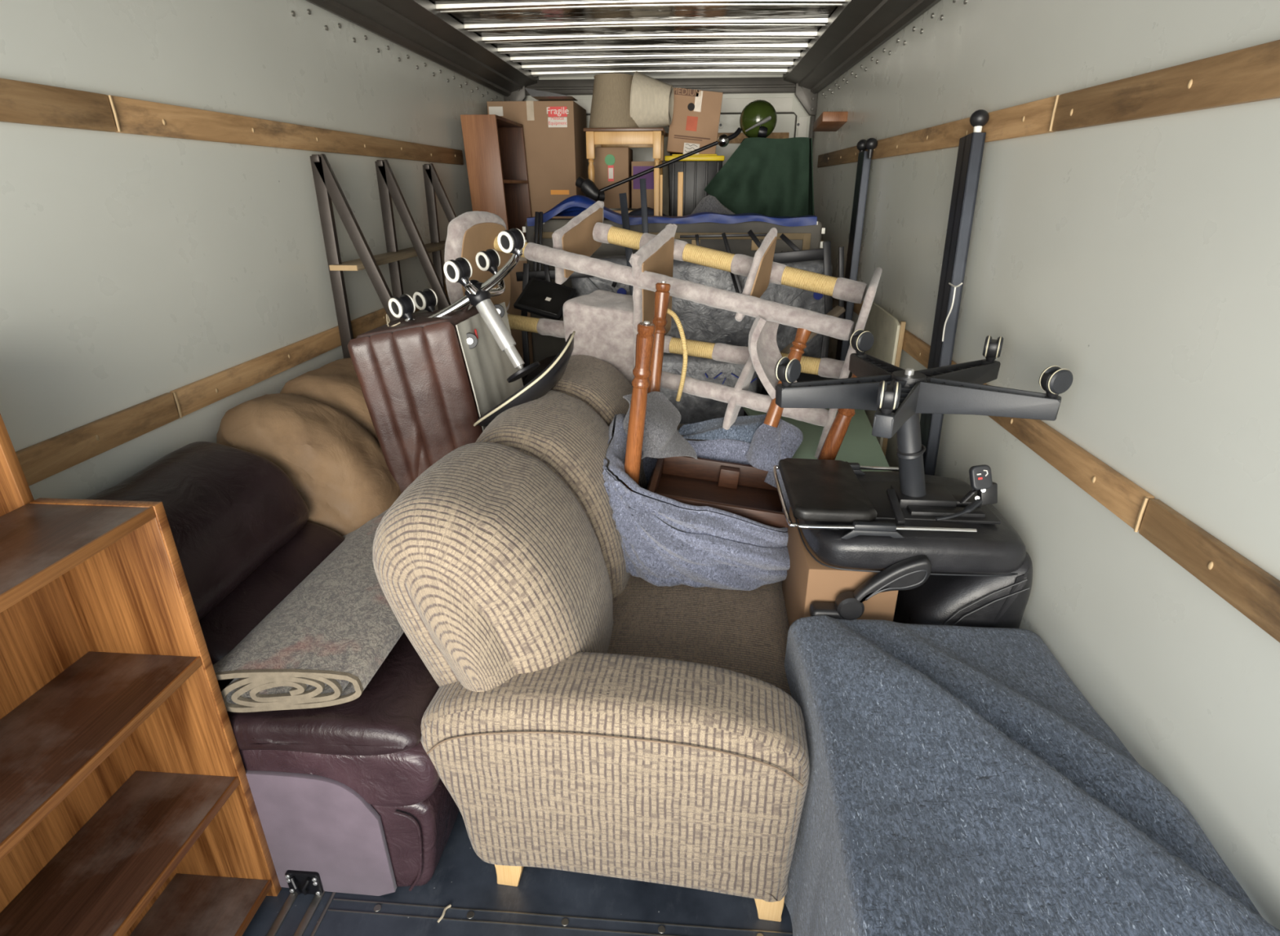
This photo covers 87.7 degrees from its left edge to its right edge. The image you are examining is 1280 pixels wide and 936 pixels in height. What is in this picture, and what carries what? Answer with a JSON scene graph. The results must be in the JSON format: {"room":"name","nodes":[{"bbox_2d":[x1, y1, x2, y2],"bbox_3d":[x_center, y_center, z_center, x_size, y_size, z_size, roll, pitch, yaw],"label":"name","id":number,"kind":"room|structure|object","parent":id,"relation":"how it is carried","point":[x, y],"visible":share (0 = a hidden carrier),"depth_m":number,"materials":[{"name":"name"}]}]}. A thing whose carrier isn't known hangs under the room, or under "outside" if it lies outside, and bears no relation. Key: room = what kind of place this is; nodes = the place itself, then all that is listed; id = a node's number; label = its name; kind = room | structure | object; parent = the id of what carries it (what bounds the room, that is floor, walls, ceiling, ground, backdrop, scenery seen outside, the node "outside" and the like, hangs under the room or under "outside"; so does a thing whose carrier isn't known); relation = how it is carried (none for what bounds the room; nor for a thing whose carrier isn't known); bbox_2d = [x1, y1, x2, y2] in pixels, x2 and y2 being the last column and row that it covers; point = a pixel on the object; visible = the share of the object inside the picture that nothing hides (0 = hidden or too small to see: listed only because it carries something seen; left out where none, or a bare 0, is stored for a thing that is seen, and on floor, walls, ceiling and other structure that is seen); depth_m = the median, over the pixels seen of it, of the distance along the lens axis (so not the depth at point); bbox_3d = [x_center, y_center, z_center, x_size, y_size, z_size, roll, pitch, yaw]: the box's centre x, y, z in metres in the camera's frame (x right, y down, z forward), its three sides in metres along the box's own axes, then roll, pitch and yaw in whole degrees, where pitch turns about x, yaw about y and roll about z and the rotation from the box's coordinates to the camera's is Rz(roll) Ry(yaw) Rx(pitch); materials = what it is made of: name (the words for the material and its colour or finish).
{"room":"cargo space","nodes":[
{"label":"cargo space","id":0,"kind":"room"},
{"bbox_2d":[0,0,504,500],"bbox_3d":[-1.297,-0.750,2.807,0.040,2.500,6.250,2,23,4],"label":"wall","id":1,"kind":"structure","parent":0,"point":[135,269],"depth_m":1.94,"materials":[{"name":"white paint"}]},
{"bbox_2d":[0,78,463,164],"bbox_3d":[-1.314,-1.020,1.979,0.022,0.084,4.927,2,23,4],"label":"rail","id":2,"kind":"object","parent":1,"relation":"attached to","point":[20,102],"visible":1,"depth_m":1.89,"materials":[{"name":"brown wood"}]},
{"bbox_2d":[15,284,448,486],"bbox_3d":[-1.277,-0.525,2.738,0.022,0.078,5.942,2,23,4],"label":"rail","id":3,"kind":"object","parent":1,"relation":"attached to","point":[40,461],"visible":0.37,"depth_m":1.89,"materials":[{"name":"brown wood"}]},
{"bbox_2d":[310,154,524,383],"bbox_3d":[-0.955,-0.835,3.318,0.515,1.271,1.295,2,23,4],"label":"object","id":4,"kind":"object","parent":1,"relation":"attached to","point":[327,188],"visible":0.54,"depth_m":2.92,"materials":[{"name":"brown metal"}]},
{"bbox_2d":[305,0,538,97],"bbox_3d":[-1.147,-1.770,2.365,0.260,0.138,6.250,2,23,4],"label":"trim","id":5,"kind":"structure","parent":1,"relation":"attached to","point":[416,26],"depth_m":3.38,"materials":[{"name":"paint"}]},
{"bbox_2d":[291,0,967,101],"bbox_3d":[-0.065,-1.716,2.524,2.402,0.047,5.178,2,23,4],"label":"rivets","id":6,"kind":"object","parent":1,"relation":"attached to","point":[293,14],"depth_m":3.10,"materials":[{"name":"metal"}]},
{"bbox_2d":[242,810,792,935],"bbox_3d":[-0.080,0.464,3.222,2.500,0.060,6.250,2,23,4],"label":"floor","id":7,"kind":"structure","parent":0,"point":[460,879],"depth_m":1.65,"materials":[{"name":"metal"}]},
{"bbox_2d":[0,413,34,516],"bbox_3d":[-1.323,0.626,0.985,0.219,1.380,1.030,2,23,4],"label":"bookcase","id":8,"kind":"object","parent":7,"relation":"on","point":[15,493],"visible":0.02,"depth_m":1.26,"materials":[{"name":"brown wood"}]},
{"bbox_2d":[0,497,281,935],"bbox_3d":[-1.082,0.770,1.010,0.259,1.095,1.060,2,23,4],"label":"bookcase","id":9,"kind":"object","parent":7,"relation":"on","point":[128,808],"visible":1,"depth_m":1.33,"materials":[{"name":"brown wood"}]},
{"bbox_2d":[84,441,459,896],"bbox_3d":[-0.903,0.491,1.821,0.921,0.985,0.736,2,23,4],"label":"recliner sofa","id":10,"kind":"object","parent":7,"relation":"on","point":[348,797],"visible":0.49,"depth_m":1.61,"materials":[{"name":"brown leather"}]},
{"bbox_2d":[84,441,309,621],"bbox_3d":[-1.179,0.209,1.720,0.366,0.387,0.652,2,23,4],"label":"cushion","id":11,"kind":"object","parent":10,"relation":"on","point":[236,519],"depth_m":1.72,"materials":[{"name":"leather"}]},
{"bbox_2d":[199,522,344,691],"bbox_3d":[-1.064,0.400,1.840,0.335,0.309,0.616,2,23,4],"label":"cushion","id":12,"kind":"object","parent":10,"relation":"on","point":[225,624],"depth_m":1.74,"materials":[{"name":"leather"}]},
{"bbox_2d":[213,508,404,712],"bbox_3d":[-0.782,0.305,1.907,0.449,0.131,1.008,2,23,4],"label":"rolled rug","id":13,"kind":"object","parent":10,"relation":"on","point":[322,645],"visible":0.5,"depth_m":1.57,"materials":[{"name":"grey carpet"}]},
{"bbox_2d":[226,632,439,755],"bbox_3d":[-0.795,0.490,1.825,0.660,0.127,0.701,2,23,4],"label":"seat cushion","id":14,"kind":"object","parent":10,"relation":"on","point":[385,719],"depth_m":1.51,"materials":[{"name":"leather"}]},
{"bbox_2d":[266,890,336,935],"bbox_3d":[-0.766,0.755,2.448,0.113,0.006,3.200,2,23,4],"label":"trim","id":15,"kind":"structure","parent":7,"relation":"on","point":[291,898],"depth_m":1.63,"materials":[{"name":"metal"}]},
{"bbox_2d":[216,357,401,536],"bbox_3d":[-0.917,0.160,2.527,0.800,1.041,0.912,2,23,4],"label":"recliner sofa","id":16,"kind":"object","parent":7,"relation":"on","point":[319,430],"visible":0.34,"depth_m":2.07,"materials":[{"name":"brown leather"}]},
{"bbox_2d":[280,357,378,442],"bbox_3d":[-1.037,-0.084,2.599,0.533,0.647,0.606,2,23,4],"label":"cushion","id":17,"kind":"object","parent":16,"relation":"on","point":[335,384],"depth_m":2.31,"materials":[{"name":"brown leather"}]},
{"bbox_2d":[346,302,523,493],"bbox_3d":[-0.663,-0.176,2.420,0.438,0.791,0.578,2,23,4],"label":"office chair","id":18,"kind":"object","parent":16,"relation":"on","point":[425,383],"visible":0.56,"depth_m":2.16,"materials":[{"name":"brown leather"}]},
{"bbox_2d":[386,314,400,326],"bbox_3d":[-0.804,-0.467,2.130,0.090,0.035,0.042,21,31,40],"label":"twine","id":19,"kind":"object","parent":18,"relation":"on","point":[387,316],"visible":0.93,"depth_m":2.13,"materials":[{"name":"beige fabric"}]},
{"bbox_2d":[437,904,451,923],"bbox_3d":[-0.482,1.094,1.639,0.010,0.008,0.047,9,25,21],"label":"dry twig","id":20,"kind":"object","parent":7,"relation":"on","point":[449,905],"visible":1,"depth_m":1.64,"materials":[{"name":"beige wood"}]},
{"bbox_2d":[506,235,533,366],"bbox_3d":[-0.721,-1.050,5.028,0.740,1.326,1.052,2,23,4],"label":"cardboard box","id":21,"kind":"object","parent":7,"relation":"on","point":[516,287],"visible":0.02,"depth_m":4.45,"materials":[{"name":"brown cardboard"}]},
{"bbox_2d":[460,114,531,236],"bbox_3d":[-0.932,-1.924,4.459,0.246,0.718,0.710,2,23,4],"label":"wooden bookshelf","id":22,"kind":"object","parent":21,"relation":"on","point":[494,144],"visible":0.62,"depth_m":4.18,"materials":[{"name":"brown wood"}]},
{"bbox_2d":[486,100,587,218],"bbox_3d":[-0.738,-2.248,5.039,0.606,0.865,0.605,2,23,4],"label":"cardboard box","id":23,"kind":"object","parent":21,"relation":"on","point":[555,136],"visible":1,"depth_m":4.72,"materials":[{"name":"brown cardboard"}]},
{"bbox_2d":[524,88,577,101],"bbox_3d":[-0.595,-2.525,4.506,0.313,0.051,0.250,2,23,4],"label":"folder","id":24,"kind":"object","parent":23,"relation":"on","point":[540,95],"visible":1,"depth_m":4.41,"materials":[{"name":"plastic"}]},
{"bbox_2d":[523,355,556,386],"bbox_3d":[-0.381,-0.116,3.495,0.467,0.994,0.402,2,23,4],"label":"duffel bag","id":25,"kind":"object","parent":7,"relation":"on","point":[546,362],"visible":0.02,"depth_m":3.24,"materials":[{"name":"black fabric"}]},
{"bbox_2d":[328,898,792,935],"bbox_3d":[0.125,1.030,1.801,1.765,0.004,0.462,2,23,4],"label":"trim","id":26,"kind":"structure","parent":7,"relation":"attached to","point":[661,930],"depth_m":1.62,"materials":[{"name":"metal"}]},
{"bbox_2d":[515,211,617,378],"bbox_3d":[-0.354,-0.568,3.619,0.542,1.532,0.217,2,23,4],"label":"frame","id":27,"kind":"object","parent":7,"relation":"on","point":[548,275],"visible":0.25,"depth_m":3.39,"materials":[{"name":"black paint"}]},
{"bbox_2d":[372,355,809,921],"bbox_3d":[-0.007,0.262,2.317,1.078,1.016,1.914,3,23,7],"label":"sofa","id":28,"kind":"object","parent":7,"relation":"on","point":[588,715],"visible":0.79,"depth_m":1.51,"materials":[{"name":"beige fabric"}]},
{"bbox_2d":[388,228,575,426],"bbox_3d":[-0.512,-0.457,2.221,0.583,0.653,0.402,2,23,4],"label":"chair base","id":29,"kind":"object","parent":28,"relation":"on","point":[478,295],"visible":0.94,"depth_m":2.14,"materials":[{"name":"silver metal"}]},
{"bbox_2d":[372,442,613,692],"bbox_3d":[-0.346,0.331,1.777,0.551,0.725,0.659,2,23,4],"label":"cushion","id":30,"kind":"object","parent":28,"relation":"on","point":[495,563],"depth_m":1.52,"materials":[{"name":"beige fabric"}]},
{"bbox_2d":[475,390,631,599],"bbox_3d":[-0.257,0.136,2.266,0.532,0.725,0.664,2,23,4],"label":"cushion","id":31,"kind":"object","parent":28,"relation":"on","point":[567,431],"depth_m":2.03,"materials":[{"name":"beige fabric"}]},
{"bbox_2d":[551,355,647,489],"bbox_3d":[-0.184,-0.071,2.757,0.532,0.725,0.669,2,23,4],"label":"cushion","id":32,"kind":"object","parent":28,"relation":"on","point":[595,382],"depth_m":2.54,"materials":[{"name":"beige fabric"}]},
{"bbox_2d":[607,575,791,696],"bbox_3d":[0.153,0.529,2.009,0.656,0.194,0.760,3,23,7],"label":"seat cushion","id":33,"kind":"object","parent":28,"relation":"on","point":[745,633],"depth_m":1.94,"materials":[{"name":"beige fabric"}]},
{"bbox_2d":[602,391,803,591],"bbox_3d":[0.206,0.016,2.291,0.762,0.553,0.760,2,23,4],"label":"blanket","id":34,"kind":"object","parent":28,"relation":"on","point":[665,541],"visible":0.59,"depth_m":2.05,"materials":[{"name":"blue fabric"}]},
{"bbox_2d":[622,280,856,533],"bbox_3d":[0.326,-0.195,2.236,0.759,0.778,0.580,2,23,4],"label":"table","id":35,"kind":"object","parent":28,"relation":"on","point":[741,490],"visible":0.62,"depth_m":2.34,"materials":[{"name":"brown wood"}]},
{"bbox_2d":[653,168,659,216],"bbox_3d":[0.103,-0.920,4.175,0.044,1.749,0.020,2,23,4],"label":"batten","id":36,"kind":"object","parent":7,"relation":"on","point":[656,171],"visible":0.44,"depth_m":3.88,"materials":[{"name":"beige wood"}]},
{"bbox_2d":[659,174,662,216],"bbox_3d":[0.128,-0.903,4.180,0.026,1.714,0.020,2,23,4],"label":"batten","id":37,"kind":"object","parent":7,"relation":"on","point":[660,175],"visible":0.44,"depth_m":3.88,"materials":[{"name":"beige wood"}]},
{"bbox_2d":[522,218,825,363],"bbox_3d":[0.176,-0.677,3.938,1.621,1.488,0.216,2,23,4],"label":"box spring","id":38,"kind":"object","parent":7,"relation":"on","point":[805,237],"visible":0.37,"depth_m":3.58,"materials":[{"name":"black"}]},
{"bbox_2d":[526,195,817,226],"bbox_3d":[0.168,-1.410,3.648,1.539,0.156,0.286,2,23,4],"label":"tarp","id":39,"kind":"object","parent":38,"relation":"on","point":[573,206],"visible":0.86,"depth_m":3.54,"materials":[{"name":"blue plastic"}]},
{"bbox_2d":[677,172,683,216],"bbox_3d":[0.240,-0.906,4.169,0.042,1.728,0.020,2,23,4],"label":"batten","id":40,"kind":"object","parent":7,"relation":"on","point":[680,179],"visible":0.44,"depth_m":3.87,"materials":[{"name":"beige wood"}]},
{"bbox_2d":[571,251,832,394],"bbox_3d":[0.315,-0.493,3.669,1.354,1.363,0.227,2,23,4],"label":"blanket","id":41,"kind":"object","parent":7,"relation":"on","point":[700,322],"visible":0.11,"depth_m":3.43,"materials":[{"name":"grey fabric"}]},
{"bbox_2d":[618,192,633,295],"bbox_3d":[-0.046,-1.007,3.383,0.035,0.720,0.252,-8,24,-19],"label":"metal bar","id":42,"kind":"object","parent":41,"relation":"on","point":[623,197],"visible":0.44,"depth_m":3.35,"materials":[{"name":"metal"}]},
{"bbox_2d":[640,178,648,233],"bbox_3d":[0.034,-1.069,3.380,0.030,0.735,0.179,-6,24,-14],"label":"metal bar","id":43,"kind":"object","parent":41,"relation":"attached to","point":[642,181],"visible":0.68,"depth_m":3.33,"materials":[{"name":"black metal"}]},
{"bbox_2d":[659,352,758,424],"bbox_3d":[0.235,-0.128,3.360,0.823,0.942,0.282,2,23,4],"label":"cushion","id":44,"kind":"object","parent":7,"relation":"on","point":[692,409],"visible":0.1,"depth_m":3.11,"materials":[{"name":"grey fabric"}]},
{"bbox_2d":[680,230,844,358],"bbox_3d":[0.595,-0.462,3.461,0.816,1.460,0.121,4,23,9],"label":"frame","id":45,"kind":"object","parent":7,"relation":"on","point":[824,253],"visible":0.6,"depth_m":3.19,"materials":[{"name":"black paint"}]},
{"bbox_2d":[760,355,835,395],"bbox_3d":[0.824,-0.075,3.387,0.523,0.941,0.427,2,23,4],"label":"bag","id":46,"kind":"object","parent":7,"relation":"on","point":[803,377],"visible":0.02,"depth_m":3.07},
{"bbox_2d":[742,406,892,471],"bbox_3d":[0.701,0.209,2.786,0.547,0.748,0.891,2,23,4],"label":"folding table","id":47,"kind":"object","parent":7,"relation":"on","point":[859,445],"visible":0.09,"depth_m":2.56,"materials":[{"name":"green metal"}]},
{"bbox_2d":[444,200,882,457],"bbox_3d":[0.089,-0.604,2.718,1.664,0.887,0.737,10,25,22],"label":"cat tree","id":48,"kind":"object","parent":47,"relation":"on","point":[605,323],"visible":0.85,"depth_m":2.62,"materials":[{"name":"carpet"}]},
{"bbox_2d":[513,276,576,320],"bbox_3d":[-0.454,-0.812,3.198,0.261,0.178,0.174,7,24,17],"label":"monitor","id":49,"kind":"object","parent":48,"relation":"on","point":[540,297],"visible":0.92,"depth_m":3.18,"materials":[{"name":"black plastic"}]},
{"bbox_2d":[779,306,844,353],"bbox_3d":[0.693,-0.548,2.761,0.310,0.223,0.050,-8,24,-18],"label":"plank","id":50,"kind":"object","parent":48,"relation":"on","point":[836,312],"visible":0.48,"depth_m":2.75,"materials":[{"name":"wood"}]},
{"bbox_2d":[782,506,897,626],"bbox_3d":[0.566,0.534,2.025,0.235,0.742,0.370,2,23,4],"label":"carton","id":51,"kind":"object","parent":7,"relation":"on","point":[807,581],"visible":0.17,"depth_m":1.75,"materials":[{"name":"brown cardboard"}]},
{"bbox_2d":[773,329,1073,628],"bbox_3d":[0.681,0.155,1.856,0.697,0.975,0.640,2,23,4],"label":"office chair","id":52,"kind":"object","parent":51,"relation":"on","point":[951,558],"visible":0.93,"depth_m":1.69,"materials":[{"name":"black plastic"}]},
{"bbox_2d":[904,368,914,375],"bbox_3d":[0.680,-0.240,1.683,0.022,0.020,0.022,2,23,4],"label":"socket","id":53,"kind":"object","parent":52,"relation":"attached to","point":[908,371],"depth_m":1.68,"materials":[{"name":"silver metal"}]},
{"bbox_2d":[835,137,877,360],"bbox_3d":[1.146,-0.795,3.720,0.060,1.877,0.245,2,23,4],"label":"steel post","id":54,"kind":"object","parent":7,"relation":"on","point":[864,163],"visible":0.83,"depth_m":3.48,"materials":[{"name":"black metal"}]},
{"bbox_2d":[920,109,989,475],"bbox_3d":[1.031,-0.209,2.345,0.055,1.872,0.282,3,23,8],"label":"steel post","id":55,"kind":"object","parent":7,"relation":"on","point":[971,147],"visible":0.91,"depth_m":2.17,"materials":[{"name":"black metal"}]},
{"bbox_2d":[784,614,1279,935],"bbox_3d":[0.652,0.885,1.306,0.632,0.712,1.150,2,23,4],"label":"blanket","id":56,"kind":"object","parent":7,"relation":"on","point":[962,783],"visible":0.83,"depth_m":1.20,"materials":[{"name":"blue fabric"}]},
{"bbox_3d":[0.864,-1.005,4.920,0.720,1.326,1.052,2,23,4],"label":"cardboard box","id":57,"kind":"object","parent":7,"relation":"on","visible":0},
{"bbox_2d":[703,137,814,217],"bbox_3d":[0.781,-1.803,4.354,0.734,0.620,0.587,2,23,4],"label":"blanket","id":58,"kind":"object","parent":57,"relation":"on","point":[766,176],"visible":0.88,"depth_m":4.16,"materials":[{"name":"green fabric"}]},
{"bbox_2d":[739,99,777,137],"bbox_3d":[0.757,-2.222,4.254,0.236,0.231,0.284,2,23,4],"label":"globe lamp","id":59,"kind":"object","parent":58,"relation":"on","point":[758,118],"visible":0.88,"depth_m":4.19,"materials":[{"name":"green glass"}]},
{"bbox_2d":[808,137,814,215],"bbox_3d":[1.107,-1.836,4.382,0.090,0.576,0.462,2,23,4],"label":"drape","id":60,"kind":"object","parent":58,"relation":"hanging from","point":[811,193],"depth_m":4.21,"materials":[{"name":"green fabric"}]},
{"bbox_3d":[0.076,-1.028,4.974,0.780,1.326,1.052,2,23,4],"label":"cardboard box","id":61,"kind":"object","parent":7,"relation":"on","visible":0},
{"bbox_2d":[662,137,671,216],"bbox_3d":[0.184,-2.104,4.974,0.078,0.649,0.200,2,23,4],"label":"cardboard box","id":62,"kind":"object","parent":61,"relation":"on","point":[666,211],"visible":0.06,"depth_m":4.88,"materials":[{"name":"brown cardboard"}]},
{"bbox_2d":[664,154,724,216],"bbox_3d":[0.387,-1.976,4.832,0.406,0.524,0.490,2,23,4],"label":"storage tote","id":63,"kind":"object","parent":61,"relation":"on","point":[698,170],"visible":0.59,"depth_m":4.59,"materials":[{"name":"black plastic"}]},
{"bbox_2d":[666,88,723,154],"bbox_3d":[0.379,-2.392,4.643,0.366,0.415,0.358,2,23,4],"label":"cardboard box","id":64,"kind":"object","parent":63,"relation":"on","point":[695,124],"visible":0.92,"depth_m":4.48,"materials":[{"name":"brown cardboard"}]},
{"bbox_2d":[685,115,697,131],"bbox_3d":[0.349,-2.318,4.488,0.081,0.094,0.002,2,23,4],"label":"print","id":65,"kind":"object","parent":64,"relation":"on","point":[691,122],"depth_m":4.49},
{"bbox_2d":[690,195,734,214],"bbox_3d":[0.458,-1.401,4.096,0.819,0.515,0.181,2,23,4],"label":"blanket","id":66,"kind":"object","parent":61,"relation":"on","point":[709,203],"visible":0.07,"depth_m":3.96,"materials":[{"name":"fabric"}]},
{"bbox_2d":[628,207,667,216],"bbox_3d":[0.048,-1.433,4.117,0.538,0.331,0.133,2,23,4],"label":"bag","id":67,"kind":"object","parent":66,"relation":"on","point":[637,212],"visible":0.11,"depth_m":4.02,"materials":[{"name":"blue fabric"}]},
{"bbox_2d":[575,127,742,201],"bbox_3d":[0.111,-1.840,4.056,1.013,0.422,0.104,-1,23,-2],"label":"floor lamp","id":68,"kind":"object","parent":66,"relation":"on","point":[587,186],"visible":0.97,"depth_m":4.06,"materials":[{"name":"black metal"}]},
{"bbox_2d":[428,0,838,77],"bbox_3d":[-0.080,-1.823,2.257,2.400,0.035,6.250,2,23,4],"label":"ceiling","id":69,"kind":"structure","parent":0,"point":[655,13],"depth_m":3.62,"materials":[{"name":"white metal"}]},
{"bbox_2d":[434,0,844,13],"bbox_3d":[-0.014,-2.155,3.096,1.960,0.034,0.098,2,23,4],"label":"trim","id":70,"kind":"structure","parent":69,"relation":"attached to","point":[477,7],"depth_m":3.08,"materials":[{"name":"metal"}]},
{"bbox_2d":[462,18,828,31],"bbox_3d":[0.017,-2.318,3.482,1.960,0.034,0.098,2,23,4],"label":"trim","id":71,"kind":"structure","parent":69,"relation":"attached to","point":[784,22],"depth_m":3.47,"materials":[{"name":"metal"}]},
{"bbox_2d":[480,31,817,44],"bbox_3d":[0.041,-2.442,3.776,1.960,0.034,0.098,2,23,4],"label":"trim","id":72,"kind":"structure","parent":69,"relation":"attached to","point":[797,35],"depth_m":3.76,"materials":[{"name":"metal"}]},
{"bbox_2d":[496,44,808,53],"bbox_3d":[0.065,-2.570,4.079,1.960,0.034,0.098,2,23,4],"label":"trim","id":73,"kind":"structure","parent":69,"relation":"attached to","point":[759,46],"depth_m":4.07,"materials":[{"name":"metal"}]},
{"bbox_2d":[509,53,800,62],"bbox_3d":[0.088,-2.690,4.364,1.960,0.034,0.098,2,23,4],"label":"trim","id":74,"kind":"structure","parent":69,"relation":"attached to","point":[790,55],"depth_m":4.35,"materials":[{"name":"metal"}]},
{"bbox_2d":[520,62,793,70],"bbox_3d":[0.111,-2.814,4.658,1.960,0.034,0.098,2,23,4],"label":"trim","id":75,"kind":"structure","parent":69,"relation":"attached to","point":[756,64],"depth_m":4.64,"materials":[{"name":"metal"}]},
{"bbox_2d":[530,69,787,76],"bbox_3d":[0.133,-2.931,4.933,1.960,0.034,0.098,2,23,4],"label":"trim","id":76,"kind":"structure","parent":69,"relation":"attached to","point":[731,71],"depth_m":4.91,"materials":[{"name":"metal"}]},
{"bbox_2d":[524,75,811,210],"bbox_3d":[0.151,-1.937,5.619,2.400,2.500,0.050,2,23,4],"label":"wall","id":77,"kind":"structure","parent":0,"point":[785,122],"depth_m":5.21,"materials":[{"name":"white paint"}]},
{"bbox_2d":[503,86,526,101],"bbox_3d":[-0.967,-1.889,5.634,0.170,2.400,0.119,2,23,4],"label":"trim","id":78,"kind":"structure","parent":77,"relation":"attached to","point":[519,95],"depth_m":5.16,"materials":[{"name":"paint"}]},
{"bbox_2d":[525,77,795,95],"bbox_3d":[0.146,-2.932,5.122,2.200,0.100,0.087,2,23,4],"label":"trim","id":79,"kind":"structure","parent":77,"relation":"attached to","point":[728,85],"depth_m":5.07,"materials":[{"name":"paint"}]},
{"bbox_2d":[528,97,808,137],"bbox_3d":[0.211,-1.914,5.590,2.185,2.080,0.011,2,23,4],"label":"trim","id":80,"kind":"structure","parent":77,"relation":"attached to","point":[728,104],"depth_m":5.16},
{"bbox_2d":[586,112,797,137],"bbox_3d":[0.146,-1.914,5.589,2.147,1.881,0.012,2,23,4],"label":"trim","id":81,"kind":"structure","parent":77,"relation":"attached to","point":[587,114],"depth_m":5.18,"materials":[{"name":"paint"}]},
{"bbox_2d":[663,132,789,143],"bbox_3d":[0.251,-2.614,5.287,1.835,0.075,0.019,2,23,4],"label":"rail","id":82,"kind":"object","parent":77,"relation":"attached to","point":[741,136],"visible":0.22,"depth_m":5.23,"materials":[{"name":"brown wood"}]},
{"bbox_2d":[666,121,798,128],"bbox_3d":[0.187,-2.544,5.328,2.143,0.393,0.008,2,23,4],"label":"trim","id":83,"kind":"structure","parent":77,"relation":"attached to","point":[720,122],"depth_m":5.23,"materials":[{"name":"white plastic"}]},
{"bbox_2d":[795,83,817,148],"bbox_3d":[1.257,-1.825,5.483,0.170,2.400,0.119,2,23,4],"label":"trim","id":84,"kind":"structure","parent":77,"relation":"attached to","point":[807,100],"depth_m":5.04,"materials":[{"name":"paint"}]},
{"bbox_2d":[812,0,1279,929],"bbox_3d":[1.136,-0.681,2.642,0.040,2.500,6.250,2,23,4],"label":"wall","id":85,"kind":"structure","parent":0,"point":[1139,260],"depth_m":1.40,"materials":[{"name":"white paint"}]},
{"bbox_2d":[813,111,848,131],"bbox_3d":[1.186,-2.161,4.163,0.153,0.088,0.307,2,23,4],"label":"wood block","id":86,"kind":"object","parent":85,"relation":"attached to","point":[827,121],"visible":1,"depth_m":4.06,"materials":[{"name":"brown wood"}]},
{"bbox_2d":[782,0,941,93],"bbox_3d":[0.987,-1.709,2.220,0.260,0.138,6.250,2,23,4],"label":"trim","id":87,"kind":"structure","parent":85,"relation":"attached to","point":[855,28],"depth_m":3.35,"materials":[{"name":"paint"}]},
{"bbox_2d":[864,301,906,457],"bbox_3d":[1.105,-0.331,3.170,0.031,0.845,0.555,2,23,4],"label":"framed board","id":88,"kind":"object","parent":85,"relation":"attached to","point":[887,332],"visible":0.38,"depth_m":2.96,"materials":[{"name":"beige wood"}]},
{"bbox_2d":[817,40,1279,168],"bbox_3d":[1.088,-1.113,2.202,0.022,0.082,5.762,2,23,4],"label":"rail","id":89,"kind":"object","parent":85,"relation":"attached to","point":[1250,74],"visible":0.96,"depth_m":1.39,"materials":[{"name":"brown wood"}]},
{"bbox_2d":[853,301,1279,642],"bbox_3d":[1.094,-0.445,2.582,0.022,0.076,5.942,2,23,4],"label":"rail","id":90,"kind":"object","parent":85,"relation":"attached to","point":[1246,587],"visible":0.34,"depth_m":1.26,"materials":[{"name":"brown wood"}]},
{"bbox_3d":[-0.083,-1.712,4.715,0.548,0.128,0.420,2,23,4],"label":"cardboard box","id":91,"kind":"object","parent":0,"visible":0},
{"bbox_2d":[593,147,632,208],"bbox_3d":[-0.184,-2.050,4.723,0.238,0.385,0.359,2,23,4],"label":"cardboard box","id":92,"kind":"object","parent":91,"relation":"on","point":[612,166],"visible":0.85,"depth_m":4.55,"materials":[{"name":"brown cardboard"}]},
{"bbox_2d":[583,127,666,213],"bbox_3d":[-0.090,-1.983,4.503,0.508,0.532,0.440,2,23,4],"label":"side table","id":93,"kind":"object","parent":91,"relation":"on","point":[648,137],"visible":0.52,"depth_m":4.25,"materials":[{"name":"beige wood"}]},
{"bbox_2d":[588,73,639,128],"bbox_3d":[-0.167,-2.373,4.345,0.354,0.314,0.354,2,23,4],"label":"lampshade","id":94,"kind":"object","parent":93,"relation":"on","point":[611,99],"visible":0.68,"depth_m":4.23,"materials":[{"name":"beige fabric"}]},
{"bbox_2d":[629,71,674,128],"bbox_3d":[0.083,-2.387,4.373,0.273,0.372,0.371,2,23,4],"label":"lampshade","id":95,"kind":"object","parent":93,"relation":"on","point":[651,100],"visible":0.83,"depth_m":4.24,"materials":[{"name":"fabric"}]},
{"bbox_2d":[631,161,654,208],"bbox_3d":[0.046,-1.988,4.690,0.184,0.297,0.333,2,23,4],"label":"cardboard box","id":96,"kind":"object","parent":91,"relation":"on","point":[637,167],"visible":0.52,"depth_m":4.54,"materials":[{"name":"cardboard"}]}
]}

